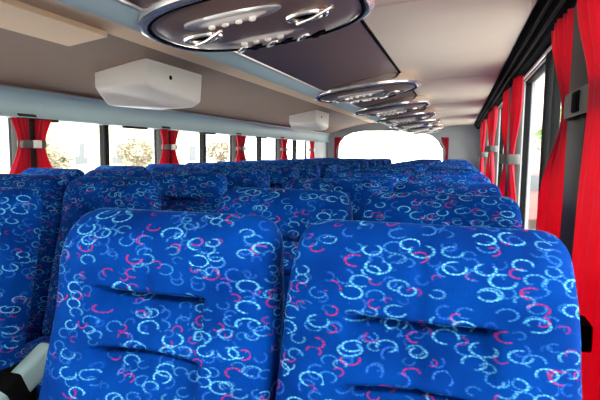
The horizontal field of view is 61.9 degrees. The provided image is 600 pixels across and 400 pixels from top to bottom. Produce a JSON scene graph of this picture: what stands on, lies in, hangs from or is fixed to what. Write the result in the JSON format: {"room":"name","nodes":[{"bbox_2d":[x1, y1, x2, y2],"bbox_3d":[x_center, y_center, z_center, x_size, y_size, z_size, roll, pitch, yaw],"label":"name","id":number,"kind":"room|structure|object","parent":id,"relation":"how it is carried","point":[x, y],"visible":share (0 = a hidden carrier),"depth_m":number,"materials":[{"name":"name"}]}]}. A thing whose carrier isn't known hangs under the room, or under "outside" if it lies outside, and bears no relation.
{"room":"vehicle interior","nodes":[
{"label":"vehicle interior","id":0,"kind":"room"},
{"bbox_2d":[95,58,201,109],"bbox_3d":[-1.128,-0.889,3.845,0.435,0.369,0.798,2,6,17],"label":"housing","id":1,"kind":"object","parent":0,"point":[145,83],"visible":0.84,"depth_m":3.62,"materials":[{"name":"beige plastic"}]},
{"bbox_2d":[7,118,326,171],"bbox_3d":[-1.480,-0.339,5.127,0.080,2.250,13.700,2,6,17],"label":"wall","id":2,"kind":"structure","parent":0,"point":[320,148],"depth_m":10.60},
{"bbox_2d":[8,118,12,169],"bbox_3d":[-2.123,-0.123,3.102,0.045,0.880,0.830,2,6,17],"label":"window","id":3,"kind":"structure","parent":2,"relation":"in","point":[9,119],"depth_m":3.46,"materials":[{"name":"black glass"}]},
{"bbox_2d":[9,117,30,173],"bbox_3d":[-1.911,-0.101,3.377,0.048,0.906,0.242,2,6,17],"label":"curtain","id":4,"kind":"object","parent":2,"relation":"hanging from","point":[22,161],"visible":0.34,"depth_m":3.39,"materials":[{"name":"red fabric"}]},
{"bbox_2d":[10,113,36,167],"bbox_3d":[-1.933,0.166,3.559,0.075,1.540,0.170,2,6,17],"label":"trim","id":5,"kind":"structure","parent":2,"relation":"attached to","point":[14,139],"depth_m":3.49,"materials":[{"name":"grey plastic"}]},
{"bbox_2d":[17,140,46,147],"bbox_3d":[-1.864,-0.389,3.485,0.100,0.056,0.206,2,6,17],"label":"tie","id":6,"kind":"object","parent":2,"relation":"attached to","point":[22,143],"visible":0.97,"depth_m":3.43,"materials":[{"name":"beige plastic"}]},
{"bbox_2d":[34,119,52,167],"bbox_3d":[-1.822,-0.126,3.644,0.050,0.906,0.244,2,6,17],"label":"curtain","id":7,"kind":"object","parent":2,"relation":"hanging from","point":[41,126],"visible":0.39,"depth_m":3.55,"materials":[{"name":"red fabric"}]},
{"bbox_2d":[99,125,102,165],"bbox_3d":[-1.843,-0.206,3.980,0.045,0.880,0.820,2,6,17],"label":"window","id":8,"kind":"structure","parent":2,"relation":"in","point":[100,126],"depth_m":4.33,"materials":[{"name":"black rubber"}]},
{"bbox_2d":[102,125,109,164],"bbox_3d":[-1.684,-0.241,4.358,0.036,0.880,0.056,2,6,17],"label":"trim","id":9,"kind":"structure","parent":2,"relation":"attached to","point":[105,128],"depth_m":4.32,"materials":[{"name":"black rubber"}]},
{"bbox_2d":[154,129,156,163],"bbox_3d":[-1.596,-0.279,4.759,0.045,0.880,0.820,2,6,17],"label":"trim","id":10,"kind":"structure","parent":2,"relation":"in","point":[155,134],"depth_m":5.11,"materials":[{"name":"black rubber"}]},
{"bbox_2d":[156,126,170,163],"bbox_3d":[-1.408,0.011,5.211,0.075,1.540,0.170,2,6,17],"label":"trim","id":11,"kind":"structure","parent":2,"relation":"attached to","point":[159,139],"depth_m":5.08,"materials":[{"name":"grey plastic"}]},
{"bbox_2d":[159,129,169,163],"bbox_3d":[-1.386,-0.256,5.027,0.048,0.906,0.244,2,6,17],"label":"curtain","id":12,"kind":"object","parent":2,"relation":"hanging from","point":[164,159],"visible":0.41,"depth_m":5.05,"materials":[{"name":"red fabric"}]},
{"bbox_2d":[0,84,332,142],"bbox_3d":[-1.385,-0.815,5.052,0.130,0.205,13.700,2,6,17],"label":"trim","id":13,"kind":"structure","parent":2,"relation":"attached to","point":[67,109],"depth_m":4.43,"materials":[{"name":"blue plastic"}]},
{"bbox_2d":[169,130,178,163],"bbox_3d":[-1.300,-0.281,5.297,0.048,0.906,0.244,2,6,17],"label":"curtain","id":14,"kind":"object","parent":2,"relation":"hanging from","point":[173,133],"visible":0.26,"depth_m":5.19,"materials":[{"name":"red fabric"}]},
{"bbox_2d":[202,134,205,162],"bbox_3d":[-1.153,-0.398,6.029,0.036,0.880,0.056,2,6,17],"label":"trim","id":15,"kind":"structure","parent":2,"relation":"attached to","point":[203,135],"depth_m":5.99,"materials":[{"name":"black rubber"}]},
{"bbox_2d":[232,133,241,160],"bbox_3d":[-0.871,-0.148,6.900,0.075,1.540,0.170,2,6,17],"label":"trim","id":16,"kind":"structure","parent":2,"relation":"attached to","point":[234,141],"depth_m":6.76,"materials":[{"name":"grey plastic"}]},
{"bbox_2d":[236,135,241,161],"bbox_3d":[-0.844,-0.415,6.719,0.050,0.906,0.244,2,6,17],"label":"curtain","id":17,"kind":"object","parent":2,"relation":"hanging from","point":[238,137],"visible":0.34,"depth_m":6.73,"materials":[{"name":"red fabric"}]},
{"bbox_2d":[241,136,246,160],"bbox_3d":[-0.763,-0.440,6.986,0.048,0.907,0.244,2,6,17],"label":"curtain","id":18,"kind":"object","parent":2,"relation":"hanging from","point":[243,138],"visible":0.26,"depth_m":6.88,"materials":[{"name":"red fabric"}]},
{"bbox_2d":[277,137,283,159],"bbox_3d":[-0.334,-0.307,8.590,0.075,1.540,0.170,2,6,17],"label":"trim","id":19,"kind":"structure","parent":2,"relation":"attached to","point":[279,145],"depth_m":8.46,"materials":[{"name":"grey plastic"}]},
{"bbox_2d":[17,0,374,122],"bbox_3d":[0.015,-1.147,4.576,1.003,0.107,13.700,2,6,17],"label":"ceiling","id":20,"kind":"structure","parent":0,"point":[53,6],"depth_m":3.16,"materials":[{"name":"beige plastic"}]},
{"bbox_2d":[56,0,536,134],"bbox_3d":[0.979,-0.965,4.286,1.324,0.330,13.700,2,6,17],"label":"ceiling panel","id":21,"kind":"object","parent":20,"relation":"attached to","point":[458,50],"visible":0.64,"depth_m":2.56,"materials":[{"name":"beige plastic"}]},
{"bbox_2d":[137,0,374,52],"bbox_3d":[-0.144,-0.629,1.704,0.785,0.195,0.669,2,6,18],"label":"console","id":22,"kind":"object","parent":21,"relation":"attached to","point":[239,26],"visible":1,"depth_m":1.61,"materials":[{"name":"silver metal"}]},
{"bbox_2d":[184,5,280,29],"bbox_3d":[-0.213,-0.568,1.548,0.329,0.064,0.084,2,6,16],"label":"reading lamp","id":23,"kind":"object","parent":22,"relation":"attached to","point":[241,14],"depth_m":1.52,"materials":[{"name":"white metal"}]},
{"bbox_2d":[220,28,303,46],"bbox_3d":[-0.138,-0.588,1.786,0.329,0.069,0.084,2,6,17],"label":"reading lamp","id":24,"kind":"object","parent":22,"relation":"attached to","point":[244,41],"depth_m":1.77,"materials":[{"name":"white metal"}]},
{"bbox_2d":[314,72,420,103],"bbox_3d":[0.499,-0.820,3.726,0.785,0.195,0.669,2,6,18],"label":"pod","id":25,"kind":"object","parent":21,"relation":"attached to","point":[388,85],"visible":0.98,"depth_m":3.50,"materials":[{"name":"silver metal"}]},
{"bbox_2d":[338,90,382,98],"bbox_3d":[0.429,-0.758,3.569,0.329,0.064,0.084,3,6,19],"label":"reading lamp","id":26,"kind":"object","parent":25,"relation":"attached to","point":[369,92],"depth_m":3.54,"materials":[{"name":"white metal"}]},
{"bbox_2d":[347,95,385,102],"bbox_3d":[0.505,-0.778,3.808,0.329,0.069,0.084,2,6,17],"label":"reading lamp","id":27,"kind":"object","parent":25,"relation":"attached to","point":[375,98],"depth_m":3.79,"materials":[{"name":"white metal"}]},
{"bbox_2d":[353,95,431,116],"bbox_3d":[0.933,-0.948,5.093,0.785,0.195,0.669,2,6,18],"label":"pod","id":28,"kind":"object","parent":21,"relation":"attached to","point":[409,103],"visible":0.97,"depth_m":4.85,"materials":[{"name":"silver metal"}]},
{"bbox_2d":[371,108,403,113],"bbox_3d":[0.864,-0.887,4.936,0.329,0.064,0.084,3,6,19],"label":"reading lamp","id":29,"kind":"object","parent":28,"relation":"attached to","point":[389,110],"depth_m":4.91,"materials":[{"name":"white metal"}]},
{"bbox_2d":[380,111,404,115],"bbox_3d":[0.940,-0.906,5.175,0.329,0.069,0.084,2,6,17],"label":"reading lamp","id":30,"kind":"object","parent":28,"relation":"attached to","point":[392,113],"depth_m":5.15,"materials":[{"name":"white metal"}]},
{"bbox_2d":[375,108,436,123],"bbox_3d":[1.356,-1.073,6.421,0.785,0.195,0.669,2,6,18],"label":"pod","id":31,"kind":"object","parent":21,"relation":"attached to","point":[422,113],"visible":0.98,"depth_m":6.18,"materials":[{"name":"silver metal"}]},
{"bbox_2d":[390,117,415,121],"bbox_3d":[1.287,-1.009,6.265,0.329,0.069,0.084,2,6,17],"label":"reading lamp","id":32,"kind":"object","parent":31,"relation":"attached to","point":[408,118],"depth_m":6.24,"materials":[{"name":"white metal"}]},
{"bbox_2d":[390,116,440,128],"bbox_3d":[1.778,-1.198,7.750,0.785,0.195,0.669,2,6,18],"label":"pod","id":33,"kind":"object","parent":21,"relation":"attached to","point":[433,119],"visible":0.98,"depth_m":7.52,"materials":[{"name":"silver metal"}]},
{"bbox_2d":[402,124,422,127],"bbox_3d":[1.709,-1.134,7.594,0.329,0.069,0.084,2,6,17],"label":"reading lamp","id":34,"kind":"object","parent":33,"relation":"attached to","point":[403,126],"depth_m":7.58,"materials":[{"name":"white"}]},
{"bbox_2d":[399,121,443,132],"bbox_3d":[2.201,-1.323,9.079,0.785,0.195,0.669,2,6,18],"label":"pod","id":35,"kind":"object","parent":21,"relation":"attached to","point":[438,124],"visible":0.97,"depth_m":8.86,"materials":[{"name":"silver metal"}]},
{"bbox_2d":[406,125,445,134],"bbox_3d":[2.594,-1.439,10.313,0.785,0.195,0.669,2,6,18],"label":"pod","id":36,"kind":"object","parent":21,"relation":"attached to","point":[438,129],"visible":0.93,"depth_m":10.12,"materials":[{"name":"silver metal"}]},
{"bbox_2d":[327,122,479,169],"bbox_3d":[2.226,-0.886,11.145,3.500,2.250,0.060,2,6,17],"label":"wall","id":37,"kind":"structure","parent":0,"point":[464,141],"depth_m":10.73,"materials":[{"name":"grey plastic"}]},
{"bbox_2d":[0,0,106,45],"bbox_3d":[-1.897,-0.681,0.518,0.260,0.065,4.760,2,6,17],"label":"trim","id":38,"kind":"structure","parent":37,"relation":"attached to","point":[16,16],"depth_m":2.45,"materials":[{"name":"beige plastic"}]},
{"bbox_2d":[0,28,369,133],"bbox_3d":[-0.922,-1.016,4.886,0.964,0.257,13.700,2,6,17],"label":"luggage rack","id":39,"kind":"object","parent":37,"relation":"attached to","point":[26,61],"depth_m":3.51,"materials":[{"name":"grey plastic"}]},
{"bbox_2d":[289,110,328,130],"bbox_3d":[0.158,-1.269,7.889,0.435,0.369,0.798,2,6,17],"label":"housing","id":40,"kind":"object","parent":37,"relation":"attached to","point":[314,120],"visible":0.8,"depth_m":7.61,"materials":[{"name":"beige plastic"}]},
{"bbox_2d":[338,130,442,157],"bbox_3d":[1.995,-1.139,11.195,2.366,0.876,0.036,2,6,17],"label":"window","id":41,"kind":"structure","parent":37,"relation":"in","point":[361,130],"depth_m":11.25,"materials":[{"name":"white glass"}]},
{"bbox_2d":[441,137,448,159],"bbox_3d":[3.118,-1.007,10.787,0.155,0.681,0.036,2,6,17],"label":"curtain","id":42,"kind":"object","parent":37,"relation":"hanging from","point":[445,140],"visible":0.66,"depth_m":10.76,"materials":[{"name":"red fabric"}]},
{"bbox_2d":[479,58,545,229],"bbox_3d":[1.780,-0.205,4.103,0.080,2.250,13.700,2,6,17],"label":"wall","id":43,"kind":"structure","parent":0,"point":[544,60],"depth_m":3.60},
{"bbox_2d":[481,119,486,173],"bbox_3d":[2.770,-0.568,7.577,0.052,1.280,0.324,2,6,17],"label":"curtain","id":44,"kind":"object","parent":43,"relation":"hanging from","point":[484,120],"visible":0.62,"depth_m":7.51,"materials":[{"name":"red fabric"}]},
{"bbox_2d":[484,121,487,175],"bbox_3d":[2.896,-0.341,7.897,0.075,1.810,0.300,2,6,17],"label":"trim","id":45,"kind":"structure","parent":43,"relation":"attached to","point":[486,137],"depth_m":7.70,"materials":[{"name":"grey plastic"}]},
{"bbox_2d":[485,111,491,177],"bbox_3d":[2.334,-0.439,6.203,0.052,1.281,0.551,2,6,17],"label":"curtain","id":46,"kind":"object","parent":43,"relation":"hanging from","point":[490,112],"visible":0.43,"depth_m":5.98,"materials":[{"name":"red fabric"}]},
{"bbox_2d":[489,106,497,183],"bbox_3d":[2.110,-0.371,5.488,0.052,1.280,0.325,2,6,17],"label":"curtain","id":47,"kind":"object","parent":43,"relation":"hanging from","point":[494,118],"visible":0.62,"depth_m":5.43,"materials":[{"name":"red fabric"}]},
{"bbox_2d":[489,109,499,184],"bbox_3d":[2.232,-0.145,5.809,0.075,1.810,0.300,2,6,17],"label":"trim","id":48,"kind":"structure","parent":43,"relation":"attached to","point":[496,141],"depth_m":5.63,"materials":[{"name":"grey plastic"}]},
{"bbox_2d":[498,108,502,186],"bbox_3d":[2.133,-0.419,5.208,0.045,1.150,1.050,2,6,17],"label":"window","id":49,"kind":"structure","parent":43,"relation":"in","point":[500,166],"depth_m":5.69,"materials":[{"name":"black rubber"}]},
{"bbox_2d":[499,88,509,195],"bbox_3d":[1.674,-0.242,4.116,0.052,1.281,0.552,2,6,17],"label":"curtain","id":50,"kind":"object","parent":43,"relation":"hanging from","point":[505,108],"visible":0.41,"depth_m":3.94,"materials":[{"name":"red fabric"}]},
{"bbox_2d":[499,154,519,163],"bbox_3d":[1.542,-0.303,3.695,0.127,0.070,0.484,2,6,17],"label":"tie","id":51,"kind":"object","parent":43,"relation":"attached to","point":[503,158],"visible":0.99,"depth_m":3.48,"materials":[{"name":"grey fabric"}]},
{"bbox_2d":[504,85,524,203],"bbox_3d":[1.568,0.051,3.720,0.075,1.810,0.300,2,6,17],"label":"trim","id":52,"kind":"structure","parent":43,"relation":"attached to","point":[519,136],"depth_m":3.56,"materials":[{"name":"grey plastic"}]},
{"bbox_2d":[507,75,523,201],"bbox_3d":[1.446,-0.175,3.399,0.052,1.280,0.323,2,6,17],"label":"curtain","id":53,"kind":"object","parent":43,"relation":"hanging from","point":[518,82],"visible":0.59,"depth_m":3.34,"materials":[{"name":"red fabric"}]},
{"bbox_2d":[474,0,576,128],"bbox_3d":[1.684,-0.983,4.060,0.134,0.195,13.700,2,6,17],"label":"trim","id":54,"kind":"structure","parent":43,"relation":"attached to","point":[544,41],"depth_m":2.59,"materials":[{"name":"black plastic"}]},
{"bbox_2d":[519,62,545,228],"bbox_3d":[1.460,-0.220,3.092,0.045,1.150,1.110,2,6,17],"label":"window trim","id":55,"kind":"structure","parent":43,"relation":"in","point":[529,84],"depth_m":3.59,"materials":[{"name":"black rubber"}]},
{"bbox_2d":[536,52,553,229],"bbox_3d":[1.257,-0.172,2.576,0.036,1.150,0.056,2,6,17],"label":"trim","id":56,"kind":"structure","parent":43,"relation":"attached to","point":[549,65],"depth_m":2.53,"materials":[{"name":"black rubber"}]},
{"bbox_2d":[549,64,560,156],"bbox_3d":[1.140,-0.126,2.086,0.045,1.150,1.010,2,6,17],"label":"window","id":57,"kind":"structure","parent":43,"relation":"in","point":[556,99],"depth_m":2.52,"materials":[{"name":"black glass"}]},
{"bbox_2d":[537,8,573,238],"bbox_3d":[0.988,-0.040,1.956,0.052,1.281,0.444,2,6,17],"label":"curtain","id":58,"kind":"object","parent":43,"relation":"hanging from","point":[549,216],"visible":0.54,"depth_m":1.81,"materials":[{"name":"red fabric"}]},
{"bbox_2d":[560,3,587,259],"bbox_3d":[0.898,0.249,1.613,0.075,1.810,0.300,2,6,17],"label":"trim","id":59,"kind":"structure","parent":43,"relation":"attached to","point":[578,73],"depth_m":1.59,"materials":[{"name":"grey plastic"}]},
{"bbox_2d":[572,0,599,399],"bbox_3d":[0.666,0.146,1.156,0.069,1.501,0.707,2,6,17],"label":"curtain","id":60,"kind":"object","parent":43,"relation":"hanging from","point":[586,243],"visible":0.77,"depth_m":1.15,"materials":[{"name":"red fabric"}]},
{"bbox_2d":[563,84,588,120],"bbox_3d":[0.795,-0.261,1.324,0.127,0.070,0.536,2,6,17],"label":"tie","id":61,"kind":"object","parent":60,"relation":"attached to","point":[576,102],"visible":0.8,"depth_m":1.32,"materials":[{"name":"black plastic"}]},
{"bbox_3d":[0.137,0.908,4.730,3.540,0.120,13.700,2,6,17],"label":"floor","id":62,"kind":"structure","parent":0,"visible":0},
{"bbox_2d":[0,187,48,399],"bbox_3d":[-1.145,0.565,1.451,0.558,1.174,0.702,2,6,17],"label":"seat","id":63,"kind":"object","parent":62,"relation":"on","point":[20,208],"visible":0.98,"depth_m":1.55,"materials":[{"name":"blue patterned fabric"},{"name":"black plastic"},{"name":"teal grey vinyl"}]},
{"bbox_2d":[0,174,69,343],"bbox_3d":[-1.446,0.482,2.271,0.506,1.174,0.702,2,6,17],"label":"seat","id":64,"kind":"object","parent":62,"relation":"on","point":[51,188],"visible":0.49,"depth_m":2.35,"materials":[{"name":"blue patterned fabric"},{"name":"black plastic"}]},
{"bbox_2d":[25,333,41,343],"bbox_3d":[-1.477,0.678,2.198,0.480,0.134,0.510,2,6,17],"label":"seat cushion","id":65,"kind":"object","parent":64,"relation":"on","point":[30,337],"depth_m":2.26,"materials":[{"name":"blue fabric"}]},
{"bbox_2d":[21,168,84,181],"bbox_3d":[-1.723,0.400,3.084,0.506,1.174,0.702,2,6,17],"label":"seat","id":66,"kind":"object","parent":62,"relation":"on","point":[70,174],"visible":0.14,"depth_m":3.24,"materials":[{"name":"blue fabric"}]},
{"bbox_2d":[23,176,160,399],"bbox_3d":[-0.935,0.503,2.111,0.558,1.174,0.702,2,6,17],"label":"seat","id":67,"kind":"object","parent":62,"relation":"on","point":[83,195],"visible":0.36,"depth_m":2.26,"materials":[{"name":"blue patterned fabric"},{"name":"black plastic"},{"name":"teal grey vinyl"}]},
{"bbox_2d":[23,335,50,399],"bbox_3d":[-0.991,0.698,2.045,0.480,0.134,0.510,2,6,17],"label":"seat cushion","id":68,"kind":"object","parent":67,"relation":"on","point":[28,347],"depth_m":2.13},
{"bbox_2d":[84,169,152,178],"bbox_3d":[-1.236,0.420,2.931,0.506,1.174,0.702,2,6,17],"label":"seat","id":69,"kind":"object","parent":62,"relation":"on","point":[96,172],"visible":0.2,"depth_m":3.09,"materials":[{"name":"blue fabric"}]},
{"bbox_2d":[95,165,147,170],"bbox_3d":[-1.513,0.338,3.743,0.506,1.174,0.702,2,6,17],"label":"seat","id":70,"kind":"object","parent":62,"relation":"on","point":[107,167],"visible":0.12,"depth_m":3.91,"materials":[{"name":"blue fabric"}]},
{"bbox_2d":[39,208,283,399],"bbox_3d":[-0.379,0.633,0.834,0.558,1.174,0.702,2,6,17],"label":"seat","id":71,"kind":"object","parent":62,"relation":"on","point":[151,304],"visible":1,"depth_m":0.96,"materials":[{"name":"blue patterned fabric"},{"name":"black plastic"},{"name":"teal grey vinyl"}]},
{"bbox_2d":[146,164,190,171],"bbox_3d":[-1.303,0.276,4.403,0.506,1.174,0.702,2,6,17],"label":"seat","id":72,"kind":"object","parent":62,"relation":"on","point":[150,166],"visible":0.08,"depth_m":4.58,"materials":[{"name":"blue fabric"}]},
{"bbox_2d":[149,167,205,177],"bbox_3d":[-1.027,0.358,3.591,0.506,1.174,0.702,2,6,17],"label":"seat","id":73,"kind":"object","parent":62,"relation":"on","point":[154,170],"visible":0.16,"depth_m":3.77,"materials":[{"name":"blue fabric"}]},
{"bbox_2d":[153,171,227,212],"bbox_3d":[-0.726,0.441,2.770,0.558,1.174,0.702,2,6,17],"label":"seat","id":74,"kind":"object","parent":62,"relation":"on","point":[184,191],"visible":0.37,"depth_m":2.91,"materials":[{"name":"blue patterned fabric"},{"name":"black plastic"},{"name":"teal grey vinyl"}]},
{"bbox_2d":[187,162,224,166],"bbox_3d":[-1.093,0.214,5.063,0.506,1.174,0.702,2,6,17],"label":"seat","id":75,"kind":"object","parent":62,"relation":"on","point":[192,164],"visible":0.15,"depth_m":5.24,"materials":[{"name":"blue fabric"}]},
{"bbox_2d":[196,165,241,171],"bbox_3d":[-0.817,0.296,4.250,0.506,1.174,0.702,2,6,17],"label":"seat","id":76,"kind":"object","parent":62,"relation":"on","point":[207,168],"visible":0.12,"depth_m":4.42,"materials":[{"name":"blue fabric"}]},
{"bbox_2d":[210,168,269,189],"bbox_3d":[-0.516,0.379,3.430,0.558,1.174,0.702,2,6,17],"label":"seat","id":77,"kind":"object","parent":62,"relation":"on","point":[236,177],"visible":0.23,"depth_m":3.56,"materials":[{"name":"blue patterned fabric"},{"name":"black plastic"}]},
{"bbox_2d":[230,163,269,167],"bbox_3d":[-0.607,0.234,4.910,0.506,1.174,0.702,2,6,17],"label":"seat","id":78,"kind":"object","parent":62,"relation":"on","point":[243,165],"visible":0.09,"depth_m":5.08,"materials":[{"name":"blue fabric"}]},
{"bbox_2d":[248,166,298,188],"bbox_3d":[-0.306,0.317,4.090,0.558,1.174,0.702,2,6,17],"label":"seat","id":79,"kind":"object","parent":62,"relation":"on","point":[280,176],"visible":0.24,"depth_m":4.21,"materials":[{"name":"blue fabric"}]},
{"bbox_2d":[215,187,352,350],"bbox_3d":[-0.169,0.571,1.494,0.558,1.174,0.702,2,6,17],"label":"seat","id":80,"kind":"object","parent":62,"relation":"on","point":[293,211],"visible":0.28,"depth_m":1.62,"materials":[{"name":"blue patterned fabric"},{"name":"black plastic"}]},
{"bbox_2d":[276,164,319,177],"bbox_3d":[-0.096,0.255,4.749,0.558,1.174,0.702,2,6,17],"label":"seat","id":81,"kind":"object","parent":62,"relation":"on","point":[305,170],"visible":0.2,"depth_m":4.87,"materials":[{"name":"blue fabric"}]},
{"bbox_2d":[298,163,336,178],"bbox_3d":[0.114,0.193,5.409,0.558,1.174,0.702,2,6,17],"label":"seat","id":82,"kind":"object","parent":62,"relation":"on","point":[325,168],"visible":0.19,"depth_m":5.52,"materials":[{"name":"blue fabric"}]},
{"bbox_2d":[315,162,348,172],"bbox_3d":[0.323,0.131,6.069,0.558,1.174,0.702,2,6,17],"label":"seat","id":83,"kind":"object","parent":62,"relation":"on","point":[341,167],"visible":0.1,"depth_m":6.17,"materials":[{"name":"blue fabric"}]},
{"bbox_2d":[285,178,381,220],"bbox_3d":[0.041,0.509,2.154,0.558,1.174,0.702,2,6,17],"label":"seat","id":84,"kind":"object","parent":62,"relation":"on","point":[359,192],"visible":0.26,"depth_m":2.28,"materials":[{"name":"blue patterned fabric"},{"name":"black plastic"}]},
{"bbox_2d":[328,161,359,170],"bbox_3d":[0.533,0.069,6.729,0.558,1.174,0.702,2,6,17],"label":"seat","id":85,"kind":"object","parent":62,"relation":"on","point":[352,164],"visible":0.16,"depth_m":6.84,"materials":[{"name":"blue fabric"}]},
{"bbox_2d":[340,160,368,168],"bbox_3d":[0.743,0.007,7.388,0.558,1.174,0.702,2,6,17],"label":"seat","id":86,"kind":"object","parent":62,"relation":"on","point":[363,164],"visible":0.12,"depth_m":7.50,"materials":[{"name":"blue fabric"}]},
{"bbox_2d":[323,173,398,191],"bbox_3d":[0.251,0.447,2.813,0.558,1.174,0.702,2,6,17],"label":"seat","id":87,"kind":"object","parent":62,"relation":"on","point":[387,182],"visible":0.09,"depth_m":2.95,"materials":[{"name":"blue patterned fabric"},{"name":"black plastic"}]},
{"bbox_2d":[348,169,409,181],"bbox_3d":[0.461,0.385,3.473,0.558,1.174,0.702,2,6,17],"label":"seat","id":88,"kind":"object","parent":62,"relation":"on","point":[403,175],"visible":0.16,"depth_m":3.62,"materials":[{"name":"blue fabric"}]},
{"bbox_2d":[366,167,417,176],"bbox_3d":[0.670,0.323,4.133,0.558,1.174,0.702,2,6,17],"label":"seat","id":89,"kind":"object","parent":62,"relation":"on","point":[412,171],"visible":0.12,"depth_m":4.29,"materials":[{"name":"blue fabric"}]},
{"bbox_2d":[378,165,422,173],"bbox_3d":[0.880,0.261,4.793,0.558,1.174,0.702,2,6,17],"label":"seat","id":90,"kind":"object","parent":62,"relation":"on","point":[418,168],"visible":0.16,"depth_m":4.96,"materials":[{"name":"blue fabric"}]},
{"bbox_2d":[275,219,581,399],"bbox_3d":[0.132,0.654,0.674,0.506,1.174,0.702,2,6,17],"label":"seat","id":91,"kind":"object","parent":62,"relation":"on","point":[375,310],"visible":1,"depth_m":0.82,"materials":[{"name":"blue patterned fabric"},{"name":"black plastic"}]},
{"bbox_2d":[362,192,522,228],"bbox_3d":[0.342,0.592,1.334,0.506,1.174,0.702,2,6,17],"label":"seat","id":92,"kind":"object","parent":62,"relation":"on","point":[416,208],"visible":0.28,"depth_m":1.48,"materials":[{"name":"blue patterned fabric"},{"name":"black plastic"}]},
{"bbox_2d":[392,181,501,195],"bbox_3d":[0.552,0.530,1.993,0.506,1.174,0.702,2,6,17],"label":"seat","id":93,"kind":"object","parent":62,"relation":"on","point":[426,187],"visible":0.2,"depth_m":2.16,"materials":[{"name":"blue patterned fabric"},{"name":"black plastic"}]},
{"bbox_2d":[408,175,490,182],"bbox_3d":[0.762,0.468,2.653,0.506,1.174,0.702,2,6,17],"label":"seat","id":94,"kind":"object","parent":62,"relation":"on","point":[434,178],"visible":0.13,"depth_m":2.82,"materials":[{"name":"blue fabric"}]},
{"bbox_2d":[418,171,483,175],"bbox_3d":[0.972,0.406,3.313,0.506,1.174,0.702,2,6,17],"label":"seat","id":95,"kind":"object","parent":62,"relation":"on","point":[460,173],"visible":0.13,"depth_m":3.49,"materials":[{"name":"blue fabric"}]},
{"bbox_2d":[425,168,479,171],"bbox_3d":[1.181,0.344,3.972,0.506,1.174,0.702,2,6,17],"label":"seat","id":96,"kind":"object","parent":62,"relation":"on","point":[427,169],"visible":0.12,"depth_m":4.16,"materials":[{"name":"blue fabric"}]},
{"bbox_2d":[430,166,476,168],"bbox_3d":[1.391,0.282,4.632,0.506,1.174,0.702,2,6,17],"label":"seat","id":97,"kind":"object","parent":62,"relation":"on","point":[464,167],"visible":0.12,"depth_m":4.82,"materials":[{"name":"blue fabric"}]},
{"label":"outside","id":98,"kind":"structure","parent":0,"visible":0},
{"bbox_2d":[206,158,536,229],"bbox_3d":[-2.252,-1.668,42.701,150.000,0.200,200.000,2,6,17],"label":"ground","id":99,"kind":"structure","parent":98,"point":[531,222],"depth_m":99.42,"materials":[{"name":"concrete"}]},
{"bbox_2d":[46,137,74,168],"bbox_3d":[-9.618,-0.992,19.305,1.874,2.849,1.927,2,6,17],"label":"tree","id":100,"kind":"object","parent":99,"relation":"on","point":[60,152],"visible":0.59,"depth_m":19.13,"materials":[{"name":"grey plant"}]},
{"bbox_2d":[0,117,199,173],"bbox_3d":[-17.661,-6.368,39.785,10.300,9.400,22.300,2,6,17],"label":"building","id":101,"kind":"structure","parent":99,"relation":"on","point":[84,138],"depth_m":34.25,"materials":[{"name":"paint"}]},
{"bbox_2d":[114,137,152,167],"bbox_3d":[-7.973,-1.570,24.485,2.077,3.029,2.098,2,6,17],"label":"tree","id":102,"kind":"object","parent":99,"relation":"on","point":[148,151],"visible":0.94,"depth_m":24.16,"materials":[{"name":"grey plant"}]},
{"bbox_2d":[206,139,228,162],"bbox_3d":[-5.593,-2.686,35.243,2.353,3.216,2.379,2,6,17],"label":"tree","id":103,"kind":"object","parent":99,"relation":"on","point":[224,146],"visible":0.8,"depth_m":34.79,"materials":[{"name":"grey plant"}]},
{"bbox_2d":[528,169,538,219],"bbox_3d":[8.200,-0.150,17.401,1.640,1.899,4.190,2,6,17],"label":"van","id":104,"kind":"object","parent":99,"relation":"on","point":[534,183],"visible":0.02,"depth_m":15.56,"materials":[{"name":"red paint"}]},
{"bbox_2d":[531,74,560,168],"bbox_3d":[24.935,-6.042,41.019,9.800,9.400,26.300,2,6,17],"label":"building","id":105,"kind":"structure","parent":99,"relation":"on","point":[539,93],"depth_m":43.95,"materials":[{"name":"paint"}]},
{"bbox_2d":[533,111,560,150],"bbox_3d":[10.741,-1.529,19.630,3.077,4.275,3.192,2,6,17],"label":"tree","id":106,"kind":"object","parent":99,"relation":"on","point":[539,132],"visible":0.02,"depth_m":19.88,"materials":[{"name":"green plant"}]},
{"bbox_3d":[-1.927,0.342,-1.915,3.500,2.250,0.060,2,6,17],"label":"wall","id":107,"kind":"structure","parent":0,"visible":0},
{"bbox_2d":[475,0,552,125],"bbox_3d":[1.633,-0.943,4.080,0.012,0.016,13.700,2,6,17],"label":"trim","id":108,"kind":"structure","parent":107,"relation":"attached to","point":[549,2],"depth_m":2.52,"materials":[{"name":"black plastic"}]},
{"bbox_2d":[479,44,551,129],"bbox_3d":[1.723,-0.879,4.058,0.015,0.013,13.700,2,6,17],"label":"trim","id":109,"kind":"structure","parent":107,"relation":"attached to","point":[549,48],"depth_m":2.74,"materials":[{"name":"black plastic"}]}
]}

